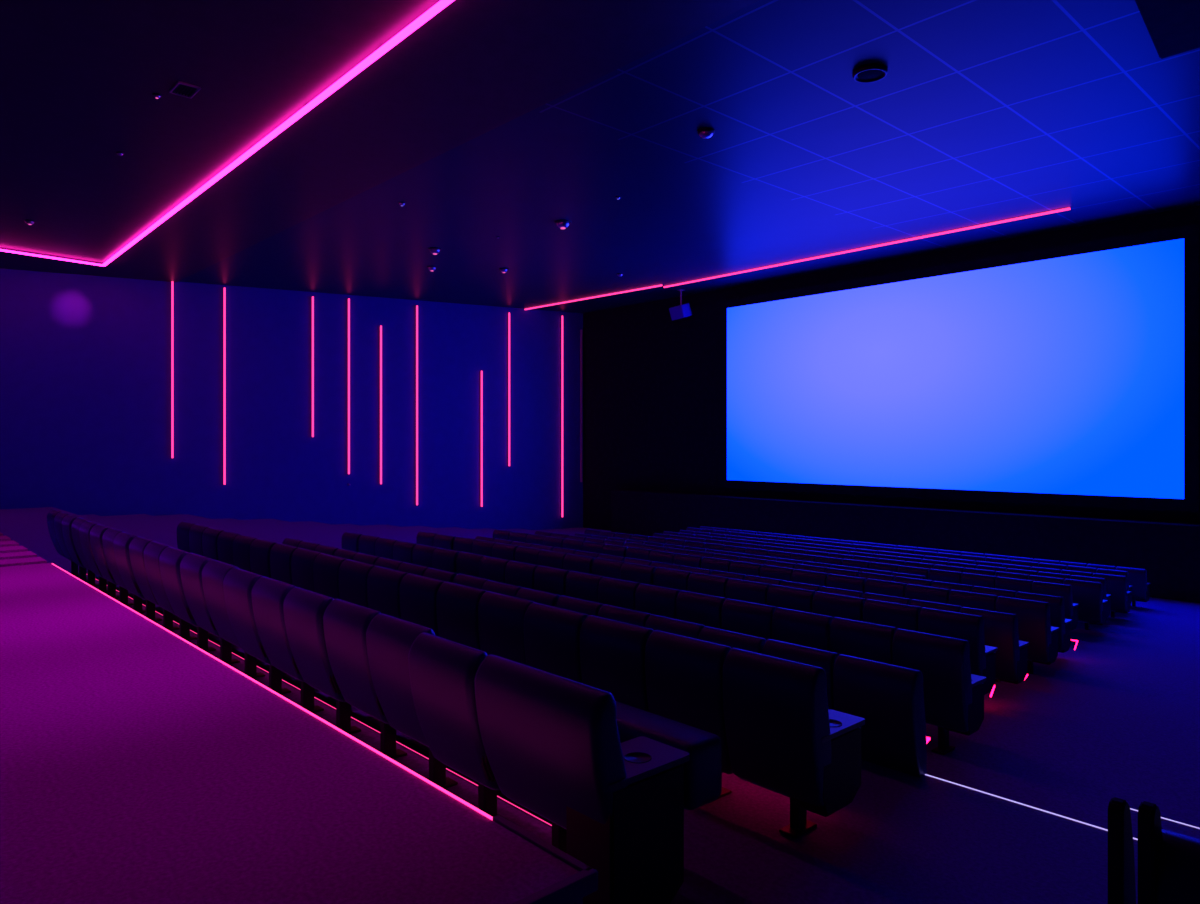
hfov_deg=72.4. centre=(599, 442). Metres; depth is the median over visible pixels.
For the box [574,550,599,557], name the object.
chair
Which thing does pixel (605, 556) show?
chair
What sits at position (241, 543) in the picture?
chair
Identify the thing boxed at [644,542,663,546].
chair
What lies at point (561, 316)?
light bar
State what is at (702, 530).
chair
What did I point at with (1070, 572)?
chair
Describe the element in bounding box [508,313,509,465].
light bar
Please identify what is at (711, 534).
chair
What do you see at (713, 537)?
chair
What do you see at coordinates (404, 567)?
chair
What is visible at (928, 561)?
chair
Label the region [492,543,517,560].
chair
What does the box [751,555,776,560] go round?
chair
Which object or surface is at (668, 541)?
chair
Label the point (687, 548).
chair
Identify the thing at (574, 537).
chair
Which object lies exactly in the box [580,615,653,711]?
chair
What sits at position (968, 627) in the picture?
chair
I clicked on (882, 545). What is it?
chair
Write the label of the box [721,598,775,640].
chair
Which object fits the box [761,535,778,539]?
chair
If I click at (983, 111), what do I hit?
ceiling
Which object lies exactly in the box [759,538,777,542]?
chair
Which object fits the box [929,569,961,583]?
chair
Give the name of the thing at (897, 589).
chair
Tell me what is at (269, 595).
chair
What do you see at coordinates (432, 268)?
recessed light
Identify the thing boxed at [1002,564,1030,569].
chair
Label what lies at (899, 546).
chair
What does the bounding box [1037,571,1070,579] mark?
chair
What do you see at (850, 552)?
chair
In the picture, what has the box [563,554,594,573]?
chair
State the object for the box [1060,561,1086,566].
chair
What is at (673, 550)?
chair
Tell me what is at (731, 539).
chair
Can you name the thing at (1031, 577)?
chair
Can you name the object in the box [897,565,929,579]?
chair
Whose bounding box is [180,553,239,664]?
chair
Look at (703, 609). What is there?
chair
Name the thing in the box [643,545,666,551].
chair
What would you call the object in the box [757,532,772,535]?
chair
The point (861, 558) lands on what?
chair
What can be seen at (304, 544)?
chair
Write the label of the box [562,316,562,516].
diffuser
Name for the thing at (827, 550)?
chair
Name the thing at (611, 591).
chair
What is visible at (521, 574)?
chair
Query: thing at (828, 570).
chair
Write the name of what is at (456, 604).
chair
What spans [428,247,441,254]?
recessed light
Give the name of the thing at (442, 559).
chair
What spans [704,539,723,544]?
chair
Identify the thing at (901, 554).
chair
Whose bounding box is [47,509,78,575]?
chair
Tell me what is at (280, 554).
chair
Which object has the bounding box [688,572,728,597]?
chair
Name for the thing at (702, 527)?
chair
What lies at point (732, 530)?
chair
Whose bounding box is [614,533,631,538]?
chair
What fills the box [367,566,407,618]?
chair
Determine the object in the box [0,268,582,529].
wall
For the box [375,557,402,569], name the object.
chair
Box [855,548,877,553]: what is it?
chair
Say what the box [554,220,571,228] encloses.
recessed light
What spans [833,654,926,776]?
chair
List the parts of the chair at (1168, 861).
panel, panel, backrest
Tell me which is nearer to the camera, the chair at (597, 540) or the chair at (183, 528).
the chair at (183, 528)
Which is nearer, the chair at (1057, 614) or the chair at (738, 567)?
the chair at (1057, 614)
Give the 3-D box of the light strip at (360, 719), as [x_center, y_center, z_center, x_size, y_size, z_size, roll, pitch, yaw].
[-3.632,1.826,7.615,0.042,0.042,11.070,0,0,-43]
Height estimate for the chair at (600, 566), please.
0.928 m
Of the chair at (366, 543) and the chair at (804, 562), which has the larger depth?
the chair at (804, 562)
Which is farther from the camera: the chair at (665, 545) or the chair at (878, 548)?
the chair at (878, 548)
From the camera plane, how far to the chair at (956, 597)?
9.75 m
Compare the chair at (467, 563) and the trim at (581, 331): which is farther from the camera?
the trim at (581, 331)
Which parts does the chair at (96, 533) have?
backrest, leg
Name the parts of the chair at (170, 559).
backrest, armrest, leg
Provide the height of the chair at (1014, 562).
0.928 m
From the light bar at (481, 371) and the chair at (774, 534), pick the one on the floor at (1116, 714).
the chair at (774, 534)
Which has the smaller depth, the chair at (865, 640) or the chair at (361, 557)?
the chair at (865, 640)
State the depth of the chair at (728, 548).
17.24 m
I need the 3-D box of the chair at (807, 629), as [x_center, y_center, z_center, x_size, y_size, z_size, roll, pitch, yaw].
[1.898,1.908,7.155,0.591,0.928,0.554,0,0,-43]
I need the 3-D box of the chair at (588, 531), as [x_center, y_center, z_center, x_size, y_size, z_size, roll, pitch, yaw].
[-0.004,2.643,20.741,0.591,0.928,0.554,0,0,-43]
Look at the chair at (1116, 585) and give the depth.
15.51 m
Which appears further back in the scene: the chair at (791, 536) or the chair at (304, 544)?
the chair at (791, 536)
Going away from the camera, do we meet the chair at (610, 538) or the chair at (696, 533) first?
the chair at (610, 538)
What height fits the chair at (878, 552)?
0.928 m
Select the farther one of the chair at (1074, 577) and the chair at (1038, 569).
the chair at (1038, 569)
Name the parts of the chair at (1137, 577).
armrest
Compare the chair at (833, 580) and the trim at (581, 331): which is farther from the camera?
the trim at (581, 331)
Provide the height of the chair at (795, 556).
0.928 m
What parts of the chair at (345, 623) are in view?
backrest, armrest, leg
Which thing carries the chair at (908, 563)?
on the floor at (1116, 714)
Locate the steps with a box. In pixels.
[0,532,46,566]
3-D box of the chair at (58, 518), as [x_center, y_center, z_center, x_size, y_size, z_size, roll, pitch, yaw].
[-6.855,1.393,11.096,0.830,0.928,0.555,0,0,-43]
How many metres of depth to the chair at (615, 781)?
3.21 m
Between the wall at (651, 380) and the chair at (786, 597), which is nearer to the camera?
the chair at (786, 597)
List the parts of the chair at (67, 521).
backrest, leg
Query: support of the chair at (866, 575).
on the floor at (1116, 714)
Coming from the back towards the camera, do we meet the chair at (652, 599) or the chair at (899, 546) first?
the chair at (899, 546)
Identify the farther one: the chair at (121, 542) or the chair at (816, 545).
the chair at (816, 545)
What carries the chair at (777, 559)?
on the floor at (1116, 714)
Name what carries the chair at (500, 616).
on the floor at (1116, 714)
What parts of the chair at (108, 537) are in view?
backrest, leg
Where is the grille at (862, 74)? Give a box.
[857,69,882,79]
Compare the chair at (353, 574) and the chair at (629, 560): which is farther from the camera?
the chair at (629, 560)
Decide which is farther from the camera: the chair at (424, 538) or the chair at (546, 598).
the chair at (424, 538)
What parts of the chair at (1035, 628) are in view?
leg, armrest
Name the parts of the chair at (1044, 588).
armrest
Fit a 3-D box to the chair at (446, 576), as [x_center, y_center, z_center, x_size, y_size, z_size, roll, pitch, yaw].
[-1.542,1.833,8.949,0.591,0.928,0.554,0,0,-43]
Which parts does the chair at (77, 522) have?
backrest, leg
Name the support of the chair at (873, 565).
on the floor at (1116, 714)
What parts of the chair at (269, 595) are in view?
backrest, armrest, leg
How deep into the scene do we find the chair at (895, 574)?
13.08 m
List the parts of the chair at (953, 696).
backrest, leg, armrest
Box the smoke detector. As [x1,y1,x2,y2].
[697,128,714,138]
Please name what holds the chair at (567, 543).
on the floor at (1116, 714)
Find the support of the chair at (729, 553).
on the floor at (1116, 714)
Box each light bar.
[171,281,172,457]
[224,287,225,484]
[312,296,313,436]
[348,298,349,473]
[380,326,381,483]
[416,306,417,504]
[481,371,482,506]
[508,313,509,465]
[561,316,562,516]
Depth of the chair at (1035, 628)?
9.27 m
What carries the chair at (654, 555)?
on the floor at (1116, 714)
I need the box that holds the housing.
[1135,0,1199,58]
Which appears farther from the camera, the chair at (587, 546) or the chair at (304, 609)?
the chair at (587, 546)
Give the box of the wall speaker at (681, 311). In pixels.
[669,289,691,320]
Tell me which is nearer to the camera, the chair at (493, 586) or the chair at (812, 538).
the chair at (493, 586)
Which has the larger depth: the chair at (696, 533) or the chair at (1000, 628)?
the chair at (696, 533)
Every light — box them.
[24,220,35,224]
[52,563,492,819]
[152,93,161,98]
[427,266,437,270]
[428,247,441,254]
[499,268,508,272]
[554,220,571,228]
[925,774,1137,839]
[1130,808,1199,828]
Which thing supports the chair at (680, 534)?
on the floor at (1116, 714)
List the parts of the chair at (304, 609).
backrest, armrest, leg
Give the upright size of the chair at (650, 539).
0.928 m
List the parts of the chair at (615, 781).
backrest, leg, armrest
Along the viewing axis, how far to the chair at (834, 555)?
16.86 m
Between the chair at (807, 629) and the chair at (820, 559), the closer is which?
the chair at (807, 629)
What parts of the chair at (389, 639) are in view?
backrest, leg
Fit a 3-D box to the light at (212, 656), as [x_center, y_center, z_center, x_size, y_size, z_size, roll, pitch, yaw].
[-3.288,1.377,6.117,0.009,0.036,8.560,0,0,-43]
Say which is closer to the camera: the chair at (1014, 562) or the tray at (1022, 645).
the tray at (1022, 645)
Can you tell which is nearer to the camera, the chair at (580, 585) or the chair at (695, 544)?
the chair at (580, 585)
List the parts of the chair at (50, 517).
backrest, leg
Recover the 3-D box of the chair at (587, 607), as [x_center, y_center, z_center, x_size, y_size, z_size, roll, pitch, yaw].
[-0.009,1.833,7.316,0.591,0.928,0.554,0,0,-43]
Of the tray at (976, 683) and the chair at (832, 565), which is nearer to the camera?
the tray at (976, 683)
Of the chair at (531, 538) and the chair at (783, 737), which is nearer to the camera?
the chair at (783, 737)
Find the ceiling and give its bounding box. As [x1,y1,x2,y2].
[0,0,1199,312]
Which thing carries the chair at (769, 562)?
on the floor at (1116, 714)
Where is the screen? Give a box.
[720,224,1199,511]
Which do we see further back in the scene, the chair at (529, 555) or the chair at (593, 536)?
the chair at (593, 536)
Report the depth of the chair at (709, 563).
12.63 m
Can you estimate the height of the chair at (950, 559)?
0.928 m
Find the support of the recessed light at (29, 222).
in the ceiling
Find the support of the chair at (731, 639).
on the floor at (1116, 714)
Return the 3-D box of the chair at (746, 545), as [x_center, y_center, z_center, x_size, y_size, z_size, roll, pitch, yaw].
[3.623,2.753,18.706,0.591,0.928,0.554,0,0,-43]
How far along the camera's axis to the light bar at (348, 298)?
30.56 m
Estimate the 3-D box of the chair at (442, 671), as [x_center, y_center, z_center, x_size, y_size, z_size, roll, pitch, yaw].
[-0.451,1.393,4.052,0.830,0.928,0.555,0,0,-43]
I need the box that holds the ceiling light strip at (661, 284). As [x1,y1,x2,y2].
[524,284,661,309]
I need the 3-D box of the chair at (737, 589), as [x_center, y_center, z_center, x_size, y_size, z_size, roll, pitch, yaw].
[1.800,1.986,9.179,0.591,0.928,0.554,0,0,-43]
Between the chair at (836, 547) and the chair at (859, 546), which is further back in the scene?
the chair at (859, 546)
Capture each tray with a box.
[607,736,689,791]
[821,709,864,743]
[967,674,985,689]
[982,645,996,656]
[1016,641,1028,649]
[1048,626,1058,633]
[1063,619,1071,625]
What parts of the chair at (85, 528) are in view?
backrest, leg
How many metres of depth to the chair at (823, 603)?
8.15 m
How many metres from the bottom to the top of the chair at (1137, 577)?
0.928 m
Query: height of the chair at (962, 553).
0.928 m
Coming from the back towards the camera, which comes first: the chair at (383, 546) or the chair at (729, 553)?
the chair at (729, 553)
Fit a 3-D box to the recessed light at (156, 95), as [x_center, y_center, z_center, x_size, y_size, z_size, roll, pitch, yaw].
[-7.014,-5.482,12.983,0.140,0.057,0.140,0,0,-43]
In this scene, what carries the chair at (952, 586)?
on the floor at (1116, 714)
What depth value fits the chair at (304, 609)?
5.04 m
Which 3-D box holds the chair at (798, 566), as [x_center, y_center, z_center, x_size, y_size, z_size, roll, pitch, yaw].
[3.495,2.398,13.088,0.591,0.928,0.554,0,0,-43]
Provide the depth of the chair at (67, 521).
10.42 m
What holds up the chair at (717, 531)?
on the floor at (1116, 714)
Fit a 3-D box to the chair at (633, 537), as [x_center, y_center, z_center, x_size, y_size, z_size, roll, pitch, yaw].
[1.121,2.643,19.492,0.591,0.928,0.554,0,0,-43]
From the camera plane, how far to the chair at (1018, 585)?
13.12 m
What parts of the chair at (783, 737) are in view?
backrest, leg, armrest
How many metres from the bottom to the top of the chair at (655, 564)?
0.928 m
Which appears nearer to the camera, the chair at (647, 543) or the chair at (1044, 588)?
the chair at (1044, 588)
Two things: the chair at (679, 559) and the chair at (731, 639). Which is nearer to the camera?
the chair at (731, 639)
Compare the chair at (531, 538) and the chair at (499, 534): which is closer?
the chair at (531, 538)
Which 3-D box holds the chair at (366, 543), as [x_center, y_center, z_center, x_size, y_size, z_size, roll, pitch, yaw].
[-3.413,1.908,12.923,0.591,0.928,0.554,0,0,-43]
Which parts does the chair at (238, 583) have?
backrest, armrest, leg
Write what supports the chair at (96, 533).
on the floor at (1116, 714)
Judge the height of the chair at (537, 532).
0.928 m
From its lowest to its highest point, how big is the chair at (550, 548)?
0.928 m
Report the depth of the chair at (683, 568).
11.23 m
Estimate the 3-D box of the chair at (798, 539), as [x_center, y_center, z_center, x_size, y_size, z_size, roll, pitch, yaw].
[5.689,3.050,22.234,0.591,0.928,0.554,0,0,-43]
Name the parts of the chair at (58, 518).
backrest, leg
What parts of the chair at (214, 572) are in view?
backrest, leg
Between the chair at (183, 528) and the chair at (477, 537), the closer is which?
the chair at (183, 528)
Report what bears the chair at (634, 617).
on the floor at (1116, 714)
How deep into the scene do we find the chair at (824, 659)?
5.43 m
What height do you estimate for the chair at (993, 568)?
0.928 m
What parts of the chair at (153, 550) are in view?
backrest, leg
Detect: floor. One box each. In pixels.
[0,507,1199,903]
[0,563,582,903]
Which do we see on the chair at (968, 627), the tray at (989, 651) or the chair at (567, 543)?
the tray at (989, 651)
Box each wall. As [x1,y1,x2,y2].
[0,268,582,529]
[583,205,1199,530]
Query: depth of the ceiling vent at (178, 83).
12.74 m
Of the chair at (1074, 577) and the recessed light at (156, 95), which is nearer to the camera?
the recessed light at (156, 95)
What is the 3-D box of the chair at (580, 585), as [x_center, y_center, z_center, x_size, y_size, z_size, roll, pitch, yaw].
[0.006,1.908,9.220,0.591,0.928,0.554,0,0,-43]
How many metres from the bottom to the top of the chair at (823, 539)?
0.928 m
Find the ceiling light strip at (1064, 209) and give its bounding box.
[664,207,1069,287]
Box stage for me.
[611,489,1199,602]
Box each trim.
[492,815,597,903]
[580,330,582,481]
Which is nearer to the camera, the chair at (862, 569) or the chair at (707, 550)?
the chair at (862, 569)
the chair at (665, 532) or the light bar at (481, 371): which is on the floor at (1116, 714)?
the chair at (665, 532)
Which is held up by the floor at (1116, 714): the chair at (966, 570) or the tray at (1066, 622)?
the chair at (966, 570)
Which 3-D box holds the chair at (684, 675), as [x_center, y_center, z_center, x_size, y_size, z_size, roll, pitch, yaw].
[0.653,1.541,4.666,0.591,0.928,0.554,0,0,-43]
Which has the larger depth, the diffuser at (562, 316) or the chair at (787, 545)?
the diffuser at (562, 316)
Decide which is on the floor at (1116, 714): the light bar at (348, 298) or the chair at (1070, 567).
the chair at (1070, 567)
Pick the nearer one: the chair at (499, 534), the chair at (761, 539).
the chair at (499, 534)
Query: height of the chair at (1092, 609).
0.928 m
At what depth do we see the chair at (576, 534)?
18.84 m
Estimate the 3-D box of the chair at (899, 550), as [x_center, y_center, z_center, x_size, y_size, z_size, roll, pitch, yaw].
[7.588,3.050,20.176,0.591,0.928,0.554,0,0,-43]
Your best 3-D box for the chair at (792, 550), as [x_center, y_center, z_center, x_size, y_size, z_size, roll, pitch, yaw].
[4.386,2.753,17.886,0.591,0.928,0.554,0,0,-43]
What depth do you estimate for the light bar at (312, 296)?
29.98 m
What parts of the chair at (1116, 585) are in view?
armrest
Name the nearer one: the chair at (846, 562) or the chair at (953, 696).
the chair at (953, 696)
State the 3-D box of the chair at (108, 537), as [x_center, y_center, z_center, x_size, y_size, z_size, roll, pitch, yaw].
[-4.955,1.393,9.039,0.830,0.928,0.555,0,0,-43]
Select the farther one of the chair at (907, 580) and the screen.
the screen
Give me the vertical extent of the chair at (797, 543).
0.928 m
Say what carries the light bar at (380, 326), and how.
attached to the wall at (85, 360)
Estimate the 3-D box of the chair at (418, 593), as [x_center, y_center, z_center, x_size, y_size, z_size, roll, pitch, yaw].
[-1.246,1.541,6.723,0.591,0.928,0.554,0,0,-43]
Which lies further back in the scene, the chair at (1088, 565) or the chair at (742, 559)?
the chair at (1088, 565)
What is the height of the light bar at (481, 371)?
5.451 m
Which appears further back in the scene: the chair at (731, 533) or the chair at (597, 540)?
the chair at (731, 533)
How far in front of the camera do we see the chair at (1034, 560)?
18.80 m
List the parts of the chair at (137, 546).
backrest, leg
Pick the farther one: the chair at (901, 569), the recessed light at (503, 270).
the recessed light at (503, 270)
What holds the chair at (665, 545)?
on the floor at (1116, 714)
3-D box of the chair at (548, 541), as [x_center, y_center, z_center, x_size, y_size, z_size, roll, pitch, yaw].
[-0.695,2.253,15.705,0.591,0.928,0.554,0,0,-43]
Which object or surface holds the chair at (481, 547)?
on the floor at (1116, 714)
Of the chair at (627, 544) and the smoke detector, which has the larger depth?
the chair at (627, 544)
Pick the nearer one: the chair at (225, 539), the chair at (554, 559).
the chair at (225, 539)
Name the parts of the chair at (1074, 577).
backrest, armrest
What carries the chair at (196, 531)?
on the floor at (1116, 714)
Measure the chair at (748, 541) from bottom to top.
0.928 m
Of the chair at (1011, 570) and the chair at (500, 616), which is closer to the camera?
the chair at (500, 616)
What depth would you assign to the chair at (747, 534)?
23.26 m
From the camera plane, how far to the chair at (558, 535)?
17.43 m
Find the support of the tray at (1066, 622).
on the chair at (1057, 614)
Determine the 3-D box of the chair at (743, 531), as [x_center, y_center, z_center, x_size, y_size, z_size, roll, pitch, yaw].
[4.729,3.148,25.168,0.591,0.928,0.554,0,0,-43]
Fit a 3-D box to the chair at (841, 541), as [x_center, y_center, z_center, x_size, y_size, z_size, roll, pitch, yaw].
[7.019,3.148,22.708,0.591,0.928,0.554,0,0,-43]
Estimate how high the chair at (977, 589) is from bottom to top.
0.928 m
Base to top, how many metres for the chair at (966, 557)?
0.928 m
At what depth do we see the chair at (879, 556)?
17.56 m
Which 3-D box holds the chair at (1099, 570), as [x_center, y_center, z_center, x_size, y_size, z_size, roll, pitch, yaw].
[10.611,3.050,16.870,0.591,0.928,0.554,0,0,-43]
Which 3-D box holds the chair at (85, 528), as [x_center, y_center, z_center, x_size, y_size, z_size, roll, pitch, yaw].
[-5.724,1.393,9.853,0.830,0.928,0.555,0,0,-43]
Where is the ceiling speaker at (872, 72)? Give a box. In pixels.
[852,63,887,82]
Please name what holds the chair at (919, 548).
on the floor at (1116, 714)
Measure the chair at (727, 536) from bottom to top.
0.928 m
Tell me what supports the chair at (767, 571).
on the floor at (1116, 714)
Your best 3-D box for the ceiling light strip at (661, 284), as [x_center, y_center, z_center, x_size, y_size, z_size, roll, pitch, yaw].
[-0.835,-5.510,31.610,8.430,0.050,0.050,0,0,45]
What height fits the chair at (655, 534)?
0.928 m
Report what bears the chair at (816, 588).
on the floor at (1116, 714)
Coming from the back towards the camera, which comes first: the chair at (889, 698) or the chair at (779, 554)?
the chair at (779, 554)
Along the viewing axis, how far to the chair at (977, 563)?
17.23 m
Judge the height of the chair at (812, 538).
0.928 m
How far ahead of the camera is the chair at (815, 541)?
21.63 m
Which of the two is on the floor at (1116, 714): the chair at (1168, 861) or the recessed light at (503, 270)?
the chair at (1168, 861)
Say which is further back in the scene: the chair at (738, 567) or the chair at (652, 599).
the chair at (738, 567)
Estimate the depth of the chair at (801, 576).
11.39 m
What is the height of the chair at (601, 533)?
0.928 m
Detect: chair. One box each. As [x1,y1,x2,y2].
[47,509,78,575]
[54,512,86,581]
[61,515,98,586]
[71,517,106,592]
[79,521,118,598]
[90,524,132,605]
[102,528,145,612]
[113,532,161,621]
[129,536,178,630]
[144,541,196,640]
[159,547,215,651]
[177,521,194,552]
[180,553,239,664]
[189,524,207,555]
[202,527,223,560]
[202,559,264,678]
[217,531,238,564]
[223,568,290,694]
[233,534,257,571]
[250,539,275,577]
[252,576,323,712]
[270,543,298,584]
[282,537,302,546]
[283,587,360,733]
[291,548,321,591]
[298,541,319,550]
[313,553,345,598]
[315,544,338,555]
[323,599,406,758]
[334,548,359,559]
[339,559,375,607]
[341,532,361,551]
[353,553,379,564]
[358,534,378,555]
[366,613,457,788]
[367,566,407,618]
[375,537,397,558]
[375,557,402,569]
[393,540,415,563]
[398,562,428,575]
[400,573,444,636]
[408,632,509,820]
[412,544,437,567]
[416,531,436,546]
[423,568,456,582]
[432,548,459,572]
[434,534,455,549]
[436,582,486,649]
[453,536,475,552]
[453,573,488,588]
[456,551,484,576]
[472,539,496,556]
[475,536,494,541]
[475,654,721,903]
[478,591,533,664]
[479,556,509,582]
[482,580,521,596]
[492,538,512,544]
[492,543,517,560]
[493,529,511,539]
[505,560,538,588]
[509,531,528,542]
[511,541,532,546]
[515,546,542,564]
[516,587,559,606]
[524,602,588,682]
[526,534,545,544]
[531,544,553,550]
[534,565,569,595]
[535,531,551,536]
[538,550,566,568]
[543,536,564,547]
[551,533,568,538]
[552,547,576,553]
[555,595,603,615]
[562,539,584,550]
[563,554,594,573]
[565,571,603,602]
[567,535,586,540]
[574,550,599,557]
[575,533,591,536]
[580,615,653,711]
[582,541,604,553]
[584,529,600,535]
[585,537,605,542]
[591,535,608,539]
[592,558,623,578]
[598,554,625,560]
[598,577,639,609]
[598,604,650,626]
[599,531,615,536]
[603,544,627,556]
[604,539,624,545]
[608,537,626,541]
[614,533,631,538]
[620,562,655,584]
[623,557,652,565]
[624,542,645,547]
[625,539,644,543]
[626,547,650,559]
[630,534,649,541]
[635,583,680,618]
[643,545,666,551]
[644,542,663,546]
[645,614,703,638]
[645,630,732,802]
[648,536,666,543]
[649,550,676,563]
[650,561,680,569]
[653,533,670,538]
[653,567,691,590]
[663,531,678,535]
[663,544,684,548]
[665,538,685,545]
[665,547,690,554]
[669,535,686,539]
[674,553,702,567]
[676,590,725,628]
[678,533,694,536]
[679,530,694,533]
[679,566,711,574]
[684,541,704,548]
[684,546,705,551]
[686,527,700,531]
[686,537,704,541]
[688,550,714,557]
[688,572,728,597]
[694,531,709,535]
[694,535,711,538]
[698,626,765,653]
[700,526,713,529]
[700,529,715,532]
[701,557,731,571]
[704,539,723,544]
[704,543,724,550]
[705,549,727,554]
[709,533,725,537]
[710,570,745,579]
[711,536,729,540]
[712,553,739,560]
[713,527,727,530]
[715,530,730,534]
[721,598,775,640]
[722,648,864,838]
[723,541,742,546]
[723,545,745,553]
[725,535,742,538]
[725,578,769,604]
[727,529,741,531]
[727,552,751,557]
[728,538,746,542]
[729,561,761,576]
[730,532,745,536]
[738,557,766,564]
[741,530,756,533]
[741,536,759,540]
[742,543,762,548]
[744,575,782,584]
[745,533,761,537]
[745,548,768,555]
[746,540,765,545]
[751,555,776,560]
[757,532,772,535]
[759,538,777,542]
[760,565,793,580]
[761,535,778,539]
[761,639,838,709]
[762,545,783,551]
[765,542,785,546]
[765,560,795,567]
[767,550,791,558]
[767,584,815,612]
[772,533,788,536]
[772,607,832,650]
[776,558,803,563]
[777,540,795,544]
[778,536,795,541]
[780,580,820,591]
[783,548,806,553]
[784,544,805,549]
[788,535,804,538]
[790,553,816,561]
[791,569,828,586]
[794,564,826,572]
[795,538,813,543]
[795,542,814,546]
[803,561,831,567]
[804,536,821,539]
[804,546,826,551]
[805,550,828,556]
[812,591,865,621]
[813,540,831,545]
[814,544,834,548]
[815,556,842,564]
[819,586,863,597]
[821,538,839,541]
[825,568,859,576]
[826,549,848,554]
[826,574,865,592]
[828,553,853,559]
[829,617,896,664]
[830,564,860,571]
[831,542,851,547]
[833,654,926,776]
[834,546,855,551]
[840,540,857,543]
[842,559,870,568]
[848,551,871,556]
[851,544,871,549]
[853,555,878,562]
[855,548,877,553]
[858,541,876,545]
[858,572,894,581]
[860,568,891,574]
[862,592,910,604]
[863,599,920,631]
[864,578,906,597]
[869,562,898,571]
[871,546,892,551]
[871,554,896,559]
[877,543,896,547]
[877,551,900,555]
[878,558,905,565]
[891,572,925,579]
[892,548,914,553]
[892,628,985,754]
[894,576,932,586]
[896,556,921,562]
[897,545,917,549]
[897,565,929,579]
[900,553,923,559]
[905,561,933,568]
[905,584,950,603]
[909,599,961,612]
[914,550,936,555]
[917,547,938,552]
[918,607,996,694]
[921,559,948,565]
[924,555,948,561]
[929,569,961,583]
[931,581,972,591]
[933,564,964,572]
[937,552,960,558]
[938,549,960,553]
[948,558,974,563]
[948,562,976,568]
[949,590,997,610]
[960,555,985,561]
[960,607,1028,683]
[961,551,983,556]
[961,573,996,587]
[963,568,995,575]
[972,586,1016,597]
[975,561,1002,566]
[976,565,1006,571]
[984,554,1008,558]
[985,557,1011,563]
[995,571,1028,579]
[995,577,1032,592]
[996,596,1058,674]
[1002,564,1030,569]
[1006,568,1037,575]
[1008,556,1033,561]
[1011,560,1038,566]
[1015,592,1071,652]
[1028,575,1063,583]
[1031,567,1060,573]
[1032,581,1078,630]
[1033,559,1059,563]
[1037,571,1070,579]
[1038,562,1066,570]
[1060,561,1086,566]
[1061,570,1092,576]
[1064,579,1107,629]
[1067,565,1096,573]
[1070,575,1110,616]
[1087,564,1115,569]
[1093,573,1130,617]
[1096,568,1132,601]
[1108,797,1199,903]
[1116,566,1149,606]
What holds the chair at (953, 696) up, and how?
on the floor at (1116, 714)
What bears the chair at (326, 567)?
on the floor at (1116, 714)
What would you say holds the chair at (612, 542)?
on the floor at (1116, 714)
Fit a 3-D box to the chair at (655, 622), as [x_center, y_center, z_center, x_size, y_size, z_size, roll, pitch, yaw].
[0.750,1.833,6.492,0.591,0.928,0.554,0,0,-43]
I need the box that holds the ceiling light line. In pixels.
[0,0,453,265]
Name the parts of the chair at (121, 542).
backrest, armrest, leg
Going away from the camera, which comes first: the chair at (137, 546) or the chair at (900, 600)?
the chair at (137, 546)
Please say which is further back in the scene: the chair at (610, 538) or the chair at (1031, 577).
the chair at (610, 538)
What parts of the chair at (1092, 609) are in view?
leg, armrest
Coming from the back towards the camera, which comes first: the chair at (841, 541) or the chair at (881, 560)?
the chair at (841, 541)
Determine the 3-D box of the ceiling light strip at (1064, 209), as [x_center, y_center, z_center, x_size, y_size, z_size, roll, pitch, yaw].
[6.656,-5.510,24.138,0.050,0.050,13.105,0,0,-42]
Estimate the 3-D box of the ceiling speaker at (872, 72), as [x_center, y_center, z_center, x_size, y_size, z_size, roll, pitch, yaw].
[4.021,-5.503,12.212,0.500,0.075,0.500,0,0,-43]
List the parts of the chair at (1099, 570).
backrest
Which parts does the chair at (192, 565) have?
backrest, armrest, leg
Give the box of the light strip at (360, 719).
[86,571,551,826]
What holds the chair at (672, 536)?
on the floor at (1116, 714)
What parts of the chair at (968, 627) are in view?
backrest, armrest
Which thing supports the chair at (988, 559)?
on the floor at (1116, 714)
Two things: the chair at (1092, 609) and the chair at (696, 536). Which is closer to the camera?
the chair at (1092, 609)
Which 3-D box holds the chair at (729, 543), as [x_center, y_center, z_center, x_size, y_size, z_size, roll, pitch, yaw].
[3.251,2.753,19.125,0.591,0.928,0.554,0,0,-43]
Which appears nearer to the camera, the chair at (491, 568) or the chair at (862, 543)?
the chair at (491, 568)
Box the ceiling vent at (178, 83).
[169,81,200,97]
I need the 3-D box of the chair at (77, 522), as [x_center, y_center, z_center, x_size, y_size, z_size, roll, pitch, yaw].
[-6.090,1.393,10.277,0.830,0.928,0.555,0,0,-43]
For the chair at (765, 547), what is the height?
0.928 m
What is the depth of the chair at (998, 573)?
14.41 m
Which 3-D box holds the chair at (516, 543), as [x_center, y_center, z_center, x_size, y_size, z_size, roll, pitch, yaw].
[-1.171,2.182,14.314,0.591,0.928,0.554,0,0,-43]
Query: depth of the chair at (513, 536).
16.32 m
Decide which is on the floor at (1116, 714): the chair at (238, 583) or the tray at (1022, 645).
the chair at (238, 583)
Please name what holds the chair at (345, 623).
on the floor at (1116, 714)
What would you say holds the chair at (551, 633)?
on the floor at (1116, 714)
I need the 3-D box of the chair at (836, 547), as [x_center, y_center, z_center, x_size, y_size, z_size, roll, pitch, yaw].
[6.065,2.971,19.879,0.591,0.928,0.554,0,0,-43]
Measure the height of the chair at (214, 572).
0.928 m
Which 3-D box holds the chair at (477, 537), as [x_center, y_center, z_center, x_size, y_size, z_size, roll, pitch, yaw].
[-1.928,2.182,15.139,0.591,0.928,0.554,0,0,-43]

